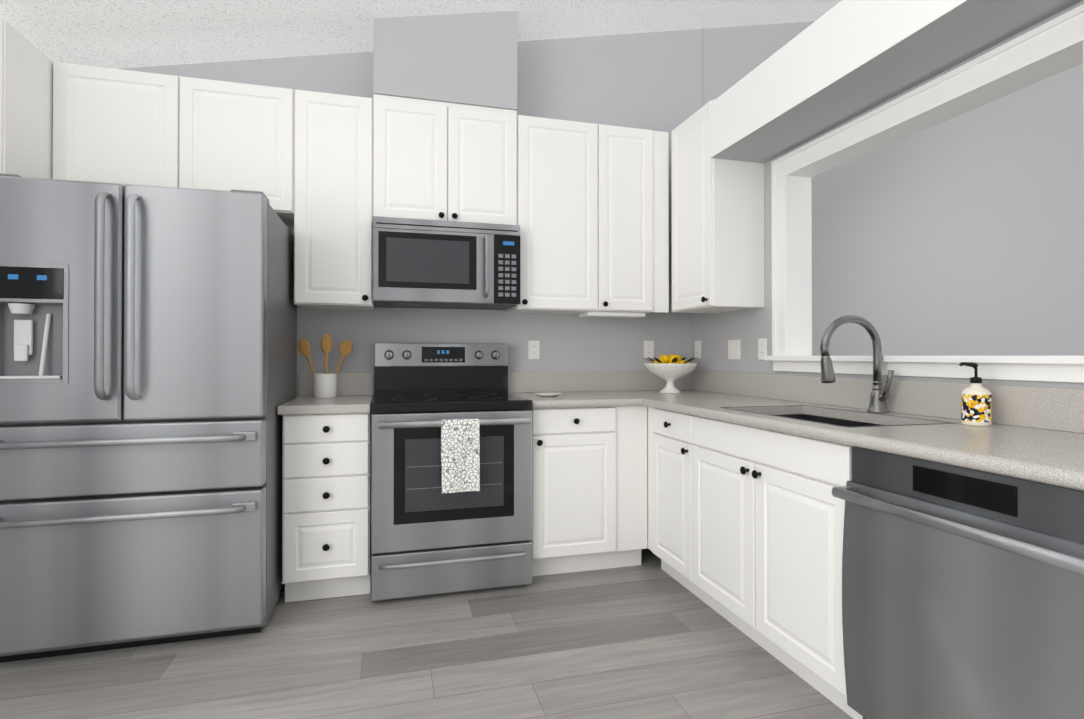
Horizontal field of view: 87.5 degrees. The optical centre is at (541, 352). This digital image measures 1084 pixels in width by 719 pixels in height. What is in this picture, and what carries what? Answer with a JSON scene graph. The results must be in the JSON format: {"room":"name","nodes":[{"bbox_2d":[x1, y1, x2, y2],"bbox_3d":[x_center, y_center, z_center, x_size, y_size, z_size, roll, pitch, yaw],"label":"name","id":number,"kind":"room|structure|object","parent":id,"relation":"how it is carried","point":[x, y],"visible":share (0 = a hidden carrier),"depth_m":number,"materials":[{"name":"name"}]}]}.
{"room":"kitchen","nodes":[
{"label":"kitchen","id":0,"kind":"room"},
{"bbox_2d":[0,0,841,68],"bbox_3d":[1.619,-2.197,1.315,8.004,1.781,5.385,0,0,-15],"label":"ceiling","id":1,"kind":"structure","parent":0,"point":[117,34],"depth_m":2.88,"materials":[{"name":"white paint"}]},
{"bbox_2d":[0,531,852,718],"bbox_3d":[1.619,1.171,1.293,8.004,0.051,5.385,0,0,-15],"label":"floor","id":2,"kind":"structure","parent":0,"point":[648,638],"depth_m":2.07,"materials":[{"name":"grey wood"}]},
{"bbox_2d":[0,19,52,178],"bbox_3d":[-2.443,-0.085,2.475,0.464,2.476,0.683,0,0,-15],"label":"pantry cabinet","id":3,"kind":"object","parent":2,"relation":"on","point":[26,107],"visible":0.26,"depth_m":2.38,"materials":[{"name":"white wood"}]},
{"bbox_2d":[0,173,296,662],"bbox_3d":[-1.674,0.253,2.506,0.955,1.801,0.924,0,0,-15],"label":"refrigerator","id":4,"kind":"object","parent":2,"relation":"on","point":[148,354],"visible":0.98,"depth_m":2.14,"materials":[{"name":"grey metal"}]},
{"bbox_2d":[282,411,371,601],"bbox_3d":[-1.057,0.718,2.859,0.377,0.875,0.658,0,0,-15],"label":"base cabinet","id":5,"kind":"object","parent":2,"relation":"on","point":[326,498],"visible":1,"depth_m":2.58,"materials":[{"name":"white wood"}]},
{"bbox_2d":[277,373,373,414],"bbox_3d":[-1.065,0.197,2.866,0.393,0.165,0.646,0,0,-15],"label":"countertop","id":6,"kind":"structure","parent":5,"relation":"on","point":[355,391],"depth_m":2.96,"materials":[{"name":"beige stone"}]},
{"bbox_2d":[298,334,352,397],"bbox_3d":[-1.161,0.071,3.030,0.277,0.341,0.116,0,0,-15],"label":"utensil crock","id":7,"kind":"object","parent":6,"relation":"on","point":[325,384],"visible":1,"depth_m":3.00,"materials":[{"name":"white ceramic"}]},
{"bbox_2d":[371,343,532,600],"bbox_3d":[-0.485,0.552,2.944,0.758,1.209,0.747,0,0,-15],"label":"range","id":8,"kind":"object","parent":2,"relation":"on","point":[451,498],"visible":1,"depth_m":2.67,"materials":[{"name":"grey metal"}]},
{"bbox_2d":[530,406,646,575],"bbox_3d":[0.178,0.720,3.194,0.641,0.875,0.658,0,0,-15],"label":"base cabinet","id":9,"kind":"object","parent":2,"relation":"on","point":[589,488],"visible":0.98,"depth_m":2.91,"materials":[{"name":"white wood"}]},
{"bbox_2d":[508,371,640,407],"bbox_3d":[0.151,0.199,3.173,0.579,0.165,0.690,0,0,-15],"label":"countertop","id":10,"kind":"structure","parent":9,"relation":"on","point":[577,388],"depth_m":3.46,"materials":[{"name":"beige stone"}]},
{"bbox_2d":[534,392,561,396],"bbox_3d":[0.034,0.234,3.119,0.152,0.016,0.152,0,0,-15],"label":"dish","id":11,"kind":"object","parent":10,"relation":"on","point":[548,394],"visible":1,"depth_m":3.08,"materials":[{"name":"white ceramic"}]},
{"bbox_2d":[648,407,815,591],"bbox_3d":[0.911,0.718,2.853,0.627,0.874,0.480,0,0,-15],"label":"base cabinet","id":12,"kind":"object","parent":2,"relation":"on","point":[678,442],"depth_m":2.61,"materials":[{"name":"white wood"}]},
{"bbox_2d":[641,370,1083,490],"bbox_3d":[1.097,0.192,2.078,0.674,0.165,3.300,0,0,-15],"label":"countertop","id":13,"kind":"structure","parent":12,"relation":"on","point":[1034,434],"depth_m":1.83,"materials":[{"name":"beige stone"}]},
{"bbox_2d":[643,354,697,392],"bbox_3d":[0.773,0.129,3.412,0.326,0.232,0.327,0,0,-15],"label":"fruit bowl","id":14,"kind":"object","parent":13,"relation":"on","point":[670,369],"visible":1,"depth_m":3.34,"materials":[{"name":"white ceramic"}]},
{"bbox_2d":[720,405,952,427],"bbox_3d":[1.066,0.371,2.155,0.439,0.271,0.721,0,0,-15],"label":"sink","id":15,"kind":"object","parent":13,"relation":"in","point":[830,421],"visible":0.19,"depth_m":2.33,"materials":[{"name":"grey metal"}]},
{"bbox_2d":[820,315,893,412],"bbox_3d":[1.216,0.046,2.186,0.300,0.380,0.106,0,0,-15],"label":"faucet","id":16,"kind":"object","parent":13,"relation":"on","point":[879,396],"visible":1,"depth_m":2.20,"materials":[{"name":"silver metal"}]},
{"bbox_2d":[959,362,991,425],"bbox_3d":[1.395,0.133,1.823,0.086,0.202,0.079,0,0,-15],"label":"soap dispenser","id":17,"kind":"object","parent":13,"relation":"on","point":[976,403],"visible":1,"depth_m":1.80,"materials":[{"name":"multicoloured ceramic"}]},
{"bbox_2d":[692,459,862,718],"bbox_3d":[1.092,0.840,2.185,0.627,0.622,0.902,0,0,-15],"label":"base cabinet","id":18,"kind":"object","parent":2,"relation":"on","point":[745,528],"depth_m":1.98,"materials":[{"name":"white wood"}]},
{"bbox_2d":[832,446,1083,718],"bbox_3d":[1.256,0.710,1.413,0.687,0.871,0.668,0,0,-15],"label":"dishwasher","id":19,"kind":"object","parent":2,"relation":"on","point":[962,593],"visible":0.9,"depth_m":1.32,"materials":[{"name":"grey metal"}]},
{"bbox_2d":[122,21,1083,530],"bbox_3d":[0.937,-0.997,3.820,8.004,4.318,0.127,0,0,-15],"label":"wall","id":20,"kind":"structure","parent":0,"point":[960,235],"depth_m":4.13,"materials":[{"name":"grey paint"}]},
{"bbox_2d":[53,62,293,225],"bbox_3d":[-1.769,-1.010,2.835,1.015,0.622,0.353,0,0,-15],"label":"upper cabinet","id":21,"kind":"object","parent":20,"relation":"attached to","point":[119,126],"visible":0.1,"depth_m":2.69,"materials":[{"name":"white wood"}]},
{"bbox_2d":[294,89,373,309],"bbox_3d":[-1.095,-0.780,3.016,0.380,1.080,0.353,0,0,-15],"label":"upper cabinet","id":22,"kind":"object","parent":20,"relation":"attached to","point":[333,201],"visible":1,"depth_m":2.88,"materials":[{"name":"white wood"}]},
{"bbox_2d":[373,11,516,110],"bbox_3d":[-0.547,-1.621,3.185,0.762,0.558,0.328,0,0,-15],"label":"chase","id":23,"kind":"object","parent":20,"relation":"attached to","point":[468,58],"visible":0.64,"depth_m":3.03,"materials":[{"name":"grey paint"}]},
{"bbox_2d":[373,94,516,224],"bbox_3d":[-0.542,-1.012,3.163,0.762,0.654,0.363,0,0,-15],"label":"upper cabinet","id":24,"kind":"object","parent":20,"relation":"attached to","point":[438,160],"visible":0.96,"depth_m":3.01,"materials":[{"name":"white wood"}]},
{"bbox_2d":[373,216,519,309],"bbox_3d":[-0.529,-0.469,3.113,0.759,0.428,0.459,0,0,-15],"label":"microwave","id":25,"kind":"object","parent":24,"relation":"attached to","point":[431,264],"visible":1,"depth_m":2.94,"materials":[{"name":"silver metal"}]},
{"bbox_2d":[528,341,539,358],"bbox_3d":[-0.049,-0.014,3.474,0.071,0.114,0.008,0,0,-15],"label":"electrical outlet","id":26,"kind":"object","parent":20,"relation":"attached to","point":[533,349],"visible":1,"depth_m":3.47,"materials":[{"name":"white plastic"}]},
{"bbox_2d":[506,115,668,317],"bbox_3d":[0.275,-0.765,3.388,0.931,1.105,0.353,0,0,-15],"label":"upper cabinet","id":27,"kind":"object","parent":20,"relation":"attached to","point":[593,210],"visible":1,"depth_m":3.24,"materials":[{"name":"white wood"}]},
{"bbox_2d":[644,341,653,357],"bbox_3d":[0.694,-0.018,3.676,0.071,0.114,0.008,0,0,-15],"label":"electrical outlet","id":28,"kind":"object","parent":20,"relation":"attached to","point":[649,349],"visible":0.98,"depth_m":3.67,"materials":[{"name":"white plastic"}]},
{"bbox_2d":[703,28,705,105],"bbox_3d":[1.090,-1.970,3.799,0.020,1.356,0.006,0,0,-15],"label":"wall","id":29,"kind":"structure","parent":20,"relation":"attached to","point":[704,66],"depth_m":3.79,"materials":[{"name":"grey paint"}]},
{"bbox_2d":[691,0,1083,424],"bbox_3d":[1.713,-0.081,1.327,0.117,2.454,5.080,0,0,-15],"label":"wall","id":30,"kind":"structure","parent":0,"point":[713,333],"depth_m":3.04,"materials":[{"name":"grey paint"}]},
{"bbox_2d":[695,341,700,357],"bbox_3d":[1.010,-0.018,3.672,0.008,0.114,0.071,0,0,-15],"label":"electrical outlet","id":31,"kind":"object","parent":30,"relation":"attached to","point":[697,349],"visible":1,"depth_m":3.66,"materials":[{"name":"white plastic"}]},
{"bbox_2d":[672,99,763,312],"bbox_3d":[0.960,-0.779,3.205,0.353,1.080,0.455,0,0,-15],"label":"upper cabinet","id":32,"kind":"object","parent":30,"relation":"attached to","point":[717,235],"visible":0.98,"depth_m":3.02,"materials":[{"name":"white wood"}]},
{"bbox_2d":[728,340,740,359],"bbox_3d":[1.115,-0.015,3.285,0.008,0.114,0.117,0,0,-15],"label":"double light switch","id":33,"kind":"object","parent":30,"relation":"attached to","point":[734,349],"visible":1,"depth_m":3.27,"materials":[{"name":"white plastic"}]},
{"bbox_2d":[758,338,766,359],"bbox_3d":[1.183,-0.017,3.035,0.008,0.114,0.071,0,0,-15],"label":"electrical outlet","id":34,"kind":"object","parent":30,"relation":"attached to","point":[762,347],"visible":0.94,"depth_m":3.03,"materials":[{"name":"white plastic"}]},
{"bbox_2d":[711,0,1081,162],"bbox_3d":[1.252,-1.160,2.189,0.323,0.286,1.661,0,0,-15],"label":"soffit","id":35,"kind":"structure","parent":30,"relation":"attached to","point":[841,62],"depth_m":2.13,"materials":[{"name":"white paint"}]},
{"bbox_2d":[764,4,1083,382],"bbox_3d":[1.443,-0.449,2.245,0.193,1.083,1.506,0,0,-15],"label":"window frame","id":36,"kind":"structure","parent":30,"relation":"in","point":[1054,46],"depth_m":2.22,"materials":[{"name":"white wood"}]}
]}

